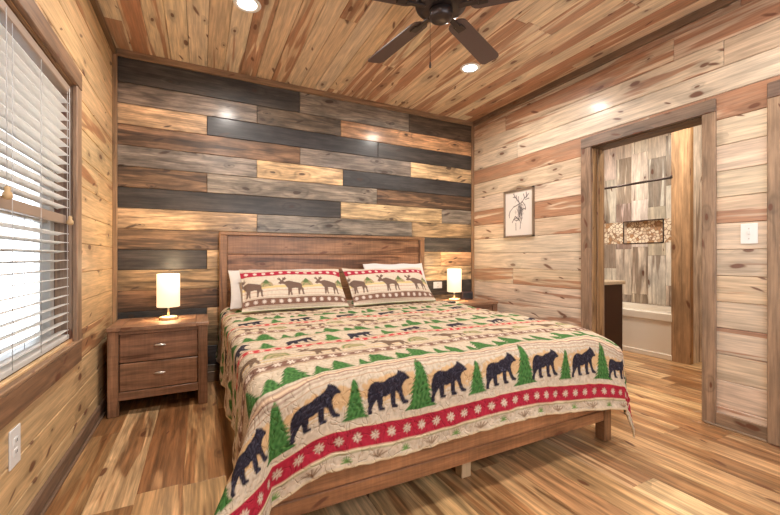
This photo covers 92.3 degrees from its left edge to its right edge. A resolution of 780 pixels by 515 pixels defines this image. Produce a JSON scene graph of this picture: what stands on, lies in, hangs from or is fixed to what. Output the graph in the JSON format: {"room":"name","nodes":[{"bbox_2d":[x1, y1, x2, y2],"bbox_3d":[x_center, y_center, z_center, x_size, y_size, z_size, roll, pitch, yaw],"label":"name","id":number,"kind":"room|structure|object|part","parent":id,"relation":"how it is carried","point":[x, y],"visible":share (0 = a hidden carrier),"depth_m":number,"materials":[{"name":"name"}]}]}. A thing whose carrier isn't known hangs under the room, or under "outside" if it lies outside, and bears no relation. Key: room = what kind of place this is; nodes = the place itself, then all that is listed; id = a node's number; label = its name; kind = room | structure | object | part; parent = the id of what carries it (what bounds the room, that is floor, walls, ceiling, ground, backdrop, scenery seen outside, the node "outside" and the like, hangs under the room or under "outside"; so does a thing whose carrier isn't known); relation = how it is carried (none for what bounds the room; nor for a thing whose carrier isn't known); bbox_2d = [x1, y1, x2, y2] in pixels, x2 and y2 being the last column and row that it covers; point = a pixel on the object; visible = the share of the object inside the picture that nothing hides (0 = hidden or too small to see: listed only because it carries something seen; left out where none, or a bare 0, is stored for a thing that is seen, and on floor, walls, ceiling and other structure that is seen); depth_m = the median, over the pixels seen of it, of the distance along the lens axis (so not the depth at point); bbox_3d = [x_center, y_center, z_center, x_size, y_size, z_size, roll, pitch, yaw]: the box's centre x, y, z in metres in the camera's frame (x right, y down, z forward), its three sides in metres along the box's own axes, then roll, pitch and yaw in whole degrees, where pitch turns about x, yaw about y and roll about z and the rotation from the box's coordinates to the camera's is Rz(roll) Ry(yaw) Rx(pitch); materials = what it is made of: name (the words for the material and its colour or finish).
{"room":"bedroom","nodes":[
{"label":"bedroom","id":0,"kind":"room"},
{"bbox_2d":[0,0,111,514],"bbox_3d":[-1.286,-0.280,1.042,0.138,2.700,4.390,0,0,-27],"label":"wall","id":1,"kind":"structure","parent":0,"point":[52,422],"depth_m":2.20,"materials":[{"name":"brown wood"}]},
{"bbox_2d":[8,423,20,471],"bbox_3d":[-1.368,0.690,1.367,0.009,0.140,0.088,0,0,-27],"label":"wall outlet","id":2,"kind":"object","parent":1,"relation":"attached to","point":[14,436],"visible":1,"depth_m":1.36,"materials":[{"name":"white plastic"}]},
{"bbox_2d":[14,446,18,457],"bbox_3d":[-1.366,0.710,1.368,0.004,0.028,0.034,0,0,-27],"label":"socket","id":3,"kind":"object","parent":2,"relation":"attached to","point":[16,448],"depth_m":1.37,"materials":[{"name":"white plastic"}]},
{"bbox_2d":[14,436,18,446],"bbox_3d":[-1.366,0.670,1.368,0.004,0.028,0.034,0,0,-27],"label":"socket","id":4,"kind":"object","parent":2,"relation":"attached to","point":[16,438],"depth_m":1.37,"materials":[{"name":"white plastic"}]},
{"bbox_2d":[0,0,82,430],"bbox_3d":[-1.325,-0.222,1.140,0.171,1.587,2.020,0,0,-27],"label":"window","id":5,"kind":"structure","parent":1,"relation":"in","point":[17,395],"depth_m":1.83,"materials":[{"name":"brown wood"}]},
{"bbox_3d":[-1.376,-0.233,1.114,0.004,1.275,1.760,0,0,-27],"label":"pane","id":6,"kind":"part","parent":5,"relation":"part of","materials":[{"name":"clear glass"}]},
{"bbox_3d":[-1.370,-0.203,1.117,0.050,0.055,1.760,0,0,-27],"label":"meeting rail","id":7,"kind":"part","parent":5,"relation":"part of","materials":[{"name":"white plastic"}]},
{"bbox_3d":[-1.370,-0.234,1.117,0.070,1.371,1.860,0,0,-27],"label":"frame","id":8,"kind":"part","parent":5,"relation":"part of","materials":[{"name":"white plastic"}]},
{"bbox_2d":[0,0,73,380],"bbox_3d":[-1.293,-0.237,1.156,0.080,1.333,1.836,0,0,-27],"label":"window blind","id":9,"kind":"object","parent":5,"relation":"attached to","point":[31,107],"visible":1,"depth_m":1.56,"materials":[{"name":"beige plastic"}]},
{"bbox_3d":[-1.349,-0.555,1.318,0.005,0.650,0.003,0,0,-27],"label":"pull cord","id":10,"kind":"part","parent":9,"relation":"part of","materials":[{"name":"white fabric"}]},
{"bbox_3d":[-1.412,-0.237,1.365,0.056,1.305,0.002,0,0,-27],"label":"ladder cord","id":11,"kind":"part","parent":9,"relation":"part of","materials":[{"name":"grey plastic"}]},
{"bbox_3d":[-1.303,-0.199,1.151,0.026,0.047,1.836,0,0,-27],"label":"rail","id":12,"kind":"part","parent":9,"relation":"part of","materials":[{"name":"beige wood"}]},
{"bbox_3d":[-1.539,-0.237,1.614,0.056,1.305,0.002,0,0,-27],"label":"ladder cord","id":13,"kind":"part","parent":9,"relation":"part of","materials":[{"name":"white fabric"}]},
{"bbox_3d":[-1.303,0.417,1.151,0.050,0.024,1.836,0,0,-27],"label":"rail","id":14,"kind":"part","parent":9,"relation":"part of","materials":[{"name":"white"}]},
{"bbox_3d":[-1.702,-0.237,1.935,0.056,1.305,0.002,0,0,-27],"label":"ladder cord","id":15,"kind":"part","parent":9,"relation":"part of","materials":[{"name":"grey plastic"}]},
{"bbox_3d":[-1.673,-0.537,1.956,0.005,0.685,0.003,0,0,-27],"label":"pull cord","id":16,"kind":"part","parent":9,"relation":"part of","materials":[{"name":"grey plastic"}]},
{"bbox_3d":[-1.261,-0.968,1.172,0.024,0.095,2.020,0,0,-27],"label":"head casing","id":17,"kind":"part","parent":5,"relation":"part of","materials":[{"name":"brown wood"}]},
{"bbox_3d":[-1.700,-0.235,2.035,0.022,1.370,0.085,0,0,-27],"label":"casing","id":18,"kind":"part","parent":5,"relation":"part of","materials":[{"name":"brown wood"}]},
{"bbox_2d":[23,393,106,514],"bbox_3d":[-1.204,1.026,1.067,0.030,0.088,4.120,0,0,-27],"label":"baseboard","id":19,"kind":"structure","parent":1,"relation":"attached to","point":[41,502],"depth_m":1.83,"materials":[{"name":"brown wood"}]},
{"bbox_2d":[90,0,116,53],"bbox_3d":[-1.212,-1.605,1.080,0.028,0.049,4.150,0,0,-27],"label":"trim","id":20,"kind":"structure","parent":1,"relation":"attached to","point":[94,3],"depth_m":2.56,"materials":[{"name":"brown wood"}]},
{"bbox_2d":[111,56,470,371],"bbox_3d":[0.347,-0.280,4.275,6.100,2.700,0.138,0,0,-27],"label":"wall","id":21,"kind":"structure","parent":0,"point":[201,156],"depth_m":3.40,"materials":[{"name":"brown wood"}]},
{"bbox_2d":[112,54,117,323],"bbox_3d":[-2.143,-0.255,2.917,0.030,2.650,0.030,0,0,-27],"label":"trim","id":22,"kind":"structure","parent":21,"relation":"attached to","point":[114,56],"depth_m":2.90,"materials":[{"name":"brown wood"}]},
{"bbox_2d":[208,370,218,381],"bbox_3d":[-0.576,1.026,3.719,3.490,0.088,0.018,0,0,-27],"label":"baseboard","id":23,"kind":"structure","parent":21,"relation":"attached to","point":[212,375],"depth_m":3.23,"materials":[{"name":"brown wood"}]},
{"bbox_2d":[112,48,472,125],"bbox_3d":[-0.573,-1.605,3.713,3.550,0.049,0.030,0,0,-27],"label":"trim","id":24,"kind":"structure","parent":21,"relation":"attached to","point":[120,52],"depth_m":3.46,"materials":[{"name":"brown wood"}]},
{"bbox_2d":[433,282,441,287],"bbox_3d":[0.548,0.316,4.294,0.118,0.075,0.009,0,0,-27],"label":"wall outlet","id":25,"kind":"object","parent":21,"relation":"attached to","point":[435,284],"visible":1,"depth_m":4.29,"materials":[{"name":"white plastic"}]},
{"bbox_2d":[471,126,473,297],"bbox_3d":[0.996,-0.255,4.510,0.030,2.650,0.030,0,0,-27],"label":"trim","id":26,"kind":"structure","parent":21,"relation":"attached to","point":[472,127],"depth_m":4.50,"materials":[{"name":"brown wood"}]},
{"bbox_2d":[98,0,715,121],"bbox_3d":[1.344,-1.689,2.376,6.040,0.118,4.430,0,0,-27],"label":"ceiling","id":27,"kind":"structure","parent":0,"point":[324,45],"depth_m":2.81,"materials":[{"name":"brown wood"}]},
{"bbox_2d":[233,0,260,12],"bbox_3d":[-0.918,-1.627,2.406,0.172,0.005,0.172,0,0,-27],"label":"recessed light","id":28,"kind":"object","parent":27,"relation":"in","point":[249,6],"visible":1,"depth_m":2.42,"materials":[{"name":"white plastic"}]},
{"bbox_2d":[368,0,518,67],"bbox_3d":[0.243,-1.321,2.055,1.329,0.617,1.318,0,0,-27],"label":"ceiling fan","id":29,"kind":"object","parent":27,"relation":"hanging from","point":[437,12],"visible":1,"depth_m":2.18,"materials":[{"name":"brown wood"}]},
{"bbox_3d":[-0.126,-1.358,1.918,0.540,0.031,0.131,0,0,-16],"label":"blade","id":30,"kind":"part","parent":29,"relation":"part of","materials":[{"name":"brown wood"}]},
{"bbox_3d":[0.040,-1.358,2.384,0.131,0.031,0.540,0,0,-34],"label":"blade","id":31,"kind":"part","parent":29,"relation":"part of","materials":[{"name":"brown wood"}]},
{"bbox_3d":[0.534,-1.358,2.370,0.131,0.031,0.540,0,0,38],"label":"blade","id":32,"kind":"part","parent":29,"relation":"part of","materials":[{"name":"brown wood"}]},
{"bbox_3d":[0.673,-1.358,1.896,0.540,0.031,0.131,0,0,20],"label":"blade","id":33,"kind":"part","parent":29,"relation":"part of","materials":[{"name":"brown wood"}]},
{"bbox_2d":[460,63,479,72],"bbox_3d":[0.688,-1.627,3.221,0.172,0.005,0.172,0,0,-27],"label":"recessed light","id":34,"kind":"object","parent":27,"relation":"in","point":[469,67],"visible":1,"depth_m":3.22,"materials":[{"name":"white"}]},
{"bbox_2d":[44,350,779,514],"bbox_3d":[1.344,1.126,2.376,6.040,0.112,4.430,0,0,-27],"label":"floor","id":35,"kind":"structure","parent":0,"point":[168,454],"depth_m":1.88,"materials":[{"name":"brown wood"}]},
{"bbox_2d":[106,314,208,418],"bbox_3d":[-1.700,0.770,2.798,0.612,0.600,0.454,0,0,-27],"label":"nightstand","id":36,"kind":"object","parent":35,"relation":"on","point":[147,356],"visible":0.99,"depth_m":2.62,"materials":[{"name":"brown wood"}]},
{"bbox_3d":[-1.862,0.784,2.523,0.062,0.572,0.062,0,0,-27],"label":"leg","id":37,"kind":"part","parent":36,"relation":"part of","materials":[{"name":"brown wood"}]},
{"bbox_3d":[-1.696,0.813,2.790,0.468,0.186,0.372,0,0,-27],"label":"drawer","id":38,"kind":"part","parent":36,"relation":"part of","materials":[{"name":"brown wood"}]},
{"bbox_3d":[-1.696,0.619,2.790,0.468,0.190,0.372,0,0,-27],"label":"drawer","id":39,"kind":"part","parent":36,"relation":"part of","materials":[{"name":"brown wood"}]},
{"bbox_2d":[157,274,179,320],"bbox_3d":[-1.684,0.297,2.847,0.154,0.345,0.154,0,0,-27],"label":"table lamp","id":40,"kind":"object","parent":36,"relation":"on","point":[168,285],"visible":1,"depth_m":2.79,"materials":[{"name":"white fabric"}]},
{"bbox_3d":[-1.382,0.784,2.766,0.062,0.572,0.062,0,0,-27],"label":"leg","id":41,"kind":"part","parent":36,"relation":"part of","materials":[{"name":"brown wood"}]},
{"bbox_2d":[219,231,610,514],"bbox_3d":[-0.074,0.425,2.720,2.038,1.290,2.171,0,0,-27],"label":"frame","id":42,"kind":"object","parent":35,"relation":"on","point":[237,250],"visible":0.26,"depth_m":2.10,"materials":[{"name":"brown wood"}]},
{"bbox_3d":[-1.428,0.439,3.207,0.063,1.262,0.070,0,0,-27],"label":"headboard post","id":43,"kind":"part","parent":42,"relation":"part of","materials":[{"name":"brown wood"}]},
{"bbox_3d":[-0.547,0.214,3.654,1.912,0.812,0.040,0,0,-27],"label":"headboard panel","id":44,"kind":"part","parent":42,"relation":"part of","materials":[{"name":"brown wood"}]},
{"bbox_3d":[0.333,0.439,4.101,0.063,1.262,0.070,0,0,-27],"label":"headboard post","id":45,"kind":"part","parent":42,"relation":"part of","materials":[{"name":"brown wood"}]},
{"bbox_3d":[0.405,0.801,1.772,1.978,0.302,0.033,0,0,-27],"label":"foot rail","id":46,"kind":"part","parent":42,"relation":"part of","materials":[{"name":"brown wood"}]},
{"bbox_3d":[1.260,0.870,2.215,0.060,0.400,0.062,0,0,-27],"label":"leg","id":47,"kind":"part","parent":42,"relation":"part of","materials":[{"name":"brown wood"}]},
{"bbox_2d":[438,298,497,311],"bbox_3d":[0.796,0.770,4.064,0.612,0.600,0.454,0,0,-27],"label":"nightstand","id":48,"kind":"object","parent":35,"relation":"on","point":[491,305],"visible":0.1,"depth_m":3.98,"materials":[{"name":"brown wood"}]},
{"bbox_2d":[447,269,460,300],"bbox_3d":[0.699,0.297,4.073,0.154,0.345,0.154,0,0,-27],"label":"table lamp","id":49,"kind":"object","parent":48,"relation":"on","point":[453,275],"visible":0.99,"depth_m":4.01,"materials":[{"name":"white fabric"}]},
{"bbox_2d":[460,291,472,299],"bbox_3d":[0.859,0.424,4.197,0.130,0.092,0.072,0,0,-9],"label":"alarm clock","id":50,"kind":"object","parent":48,"relation":"on","point":[464,295],"visible":0.94,"depth_m":4.17,"materials":[{"name":"grey plastic"}]},
{"bbox_3d":[0.800,0.619,4.056,0.468,0.190,0.372,0,0,-27],"label":"drawer","id":51,"kind":"part","parent":48,"relation":"part of","materials":[{"name":"brown wood"}]},
{"bbox_3d":[1.114,0.784,4.032,0.062,0.572,0.062,0,0,-27],"label":"leg","id":52,"kind":"part","parent":48,"relation":"part of","materials":[{"name":"brown wood"}]},
{"bbox_2d":[604,280,624,349],"bbox_3d":[1.809,0.646,3.898,0.561,0.848,0.957,0,0,-27],"label":"bathroom vanity","id":53,"kind":"object","parent":35,"relation":"on","point":[612,288],"visible":0.08,"depth_m":3.52,"materials":[{"name":"brown wood"}]},
{"bbox_2d":[604,280,624,284],"bbox_3d":[1.801,0.238,3.893,0.543,0.033,0.957,0,0,-27],"label":"countertop","id":54,"kind":"structure","parent":53,"relation":"on","point":[606,282],"depth_m":3.52,"materials":[{"name":"stone"}]},
{"bbox_2d":[622,301,671,360],"bbox_3d":[2.909,0.829,4.681,0.732,0.482,1.445,0,0,-27],"label":"bathtub","id":55,"kind":"object","parent":35,"relation":"on","point":[646,328],"visible":0.34,"depth_m":4.12,"materials":[{"name":"white plastic"}]},
{"bbox_2d":[474,0,779,425],"bbox_3d":[2.009,-0.280,2.713,0.150,2.700,4.390,0,0,-27],"label":"wall","id":56,"kind":"structure","parent":0,"point":[730,55],"depth_m":2.70,"materials":[{"name":"brown wood"}]},
{"bbox_2d":[503,185,534,237],"bbox_3d":[1.325,-0.481,3.867,0.023,0.542,0.405,0,0,-27],"label":"picture","id":57,"kind":"object","parent":56,"relation":"attached to","point":[518,204],"visible":1,"depth_m":3.86,"materials":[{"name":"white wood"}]},
{"bbox_2d":[473,0,737,125],"bbox_3d":[1.929,-1.602,2.673,0.028,0.054,4.150,0,0,-27],"label":"trim","id":58,"kind":"structure","parent":56,"relation":"attached to","point":[716,5],"depth_m":2.91,"materials":[{"name":"brown wood"}]},
{"bbox_2d":[581,98,716,423],"bbox_3d":[1.944,0.025,2.837,0.194,2.090,0.964,0,0,-27],"label":"door frame","id":59,"kind":"structure","parent":56,"relation":"in","point":[592,158],"depth_m":2.75,"materials":[{"name":"brown wood"}]},
{"bbox_3d":[1.671,0.070,3.189,0.022,2.000,0.090,0,0,-27],"label":"casing","id":60,"kind":"part","parent":59,"relation":"part of","materials":[{"name":"brown wood"}]},
{"bbox_3d":[2.021,0.025,2.877,0.020,2.090,0.964,0,0,-27],"label":"casing","id":61,"kind":"part","parent":59,"relation":"part of","materials":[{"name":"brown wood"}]},
{"bbox_3d":[1.863,-0.973,2.807,0.024,0.085,0.945,0,0,-27],"label":"head casing","id":62,"kind":"part","parent":59,"relation":"part of","materials":[{"name":"brown wood"}]},
{"bbox_3d":[2.061,0.070,2.420,0.022,2.000,0.074,0,0,-27],"label":"casing","id":63,"kind":"part","parent":59,"relation":"part of","materials":[{"name":"brown wood"}]},
{"bbox_2d":[703,412,766,442],"bbox_3d":[1.593,1.026,3.331,0.032,0.088,2.613,0,0,-27],"label":"baseboard","id":64,"kind":"structure","parent":56,"relation":"attached to","point":[750,429],"depth_m":2.27,"materials":[{"name":"brown wood"}]},
{"bbox_2d":[741,223,757,243],"bbox_3d":[2.151,-0.143,2.247,0.018,0.122,0.080,0,0,-27],"label":"light switch","id":65,"kind":"object","parent":56,"relation":"attached to","point":[749,232],"visible":1,"depth_m":2.24,"materials":[{"name":"white plastic"}]},
{"bbox_2d":[767,80,779,446],"bbox_3d":[2.436,0.033,1.734,0.114,2.075,0.997,0,0,-27],"label":"door frame","id":66,"kind":"structure","parent":56,"relation":"in","point":[773,88],"depth_m":2.13,"materials":[{"name":"brown wood"}]},
{"bbox_3d":[2.411,-0.960,1.722,0.030,0.090,0.997,0,0,-27],"label":"head casing","id":67,"kind":"part","parent":66,"relation":"part of","materials":[{"name":"brown wood"}]},
{"bbox_2d":[604,133,670,305],"bbox_3d":[3.896,-0.280,3.671,0.119,2.700,4.430,0,0,-27],"label":"wall","id":68,"kind":"structure","parent":0,"point":[637,218],"depth_m":4.87,"materials":[{"name":"beige tile"}]},
{"bbox_2d":[693,125,701,362],"bbox_3d":[3.293,-0.280,3.979,0.715,2.700,0.145,0,0,-27],"label":"wall","id":69,"kind":"structure","parent":0,"point":[697,130],"depth_m":3.82,"materials":[{"name":"brown wood"}]},
{"bbox_2d":[604,175,671,189],"bbox_3d":[2.615,-0.835,4.525,0.060,0.060,1.443,0,0,-27],"label":"shower rod","id":70,"kind":"object","parent":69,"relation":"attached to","point":[669,177],"visible":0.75,"depth_m":4.17,"materials":[{"name":"brown metal"}]},
{"bbox_2d":[671,128,690,364],"bbox_3d":[2.962,-0.280,3.813,0.025,2.700,0.168,0,0,-27],"label":"door","id":71,"kind":"structure","parent":69,"relation":"attached to","point":[681,139],"depth_m":3.80,"materials":[{"name":"brown wood"}]},
{"bbox_2d":[691,127,692,363],"bbox_3d":[3.029,-0.280,3.758,0.045,2.700,0.010,0,0,-27],"label":"trim","id":72,"kind":"structure","parent":69,"relation":"attached to","point":[691,127],"depth_m":3.75,"materials":[{"name":"brown wood"}]},
{"bbox_3d":[-0.063,0.607,2.708,1.900,0.283,2.045,0,0,-27],"label":"mattress","id":73,"kind":"object","parent":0,"visible":0},
{"bbox_2d":[214,300,634,514],"bbox_3d":[-0.073,0.719,2.540,2.266,0.611,2.407,0,0,-27],"label":"quilt","id":74,"kind":"object","parent":73,"relation":"on","point":[311,394],"visible":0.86,"depth_m":1.62,"materials":[{"name":"fabric"}]},
{"bbox_2d":[228,269,309,309],"bbox_3d":[-0.907,0.258,3.244,0.900,0.305,0.228,0,0,-27],"label":"pillow","id":75,"kind":"object","parent":74,"relation":"on","point":[235,280],"visible":0.07,"depth_m":3.04,"materials":[{"name":"white fabric"}]},
{"bbox_2d":[239,269,348,312],"bbox_3d":[-0.788,0.258,3.103,0.845,0.317,0.296,0,0,-26],"label":"pillow sham","id":76,"kind":"object","parent":74,"relation":"on","point":[262,290],"visible":1,"depth_m":3.04,"materials":[{"name":"beige fabric"}]},
{"bbox_2d":[342,268,435,305],"bbox_3d":[-0.001,0.258,3.508,0.845,0.318,0.296,0,0,-28],"label":"pillow sham","id":77,"kind":"object","parent":74,"relation":"on","point":[367,286],"visible":1,"depth_m":3.44,"materials":[{"name":"beige fabric"}]},
{"bbox_2d":[363,263,427,285],"bbox_3d":[0.079,0.233,3.743,0.680,0.349,0.212,0,0,-27],"label":"pillow","id":78,"kind":"object","parent":74,"relation":"on","point":[366,266],"visible":0.18,"depth_m":3.78,"materials":[{"name":"white fabric"}]}
]}

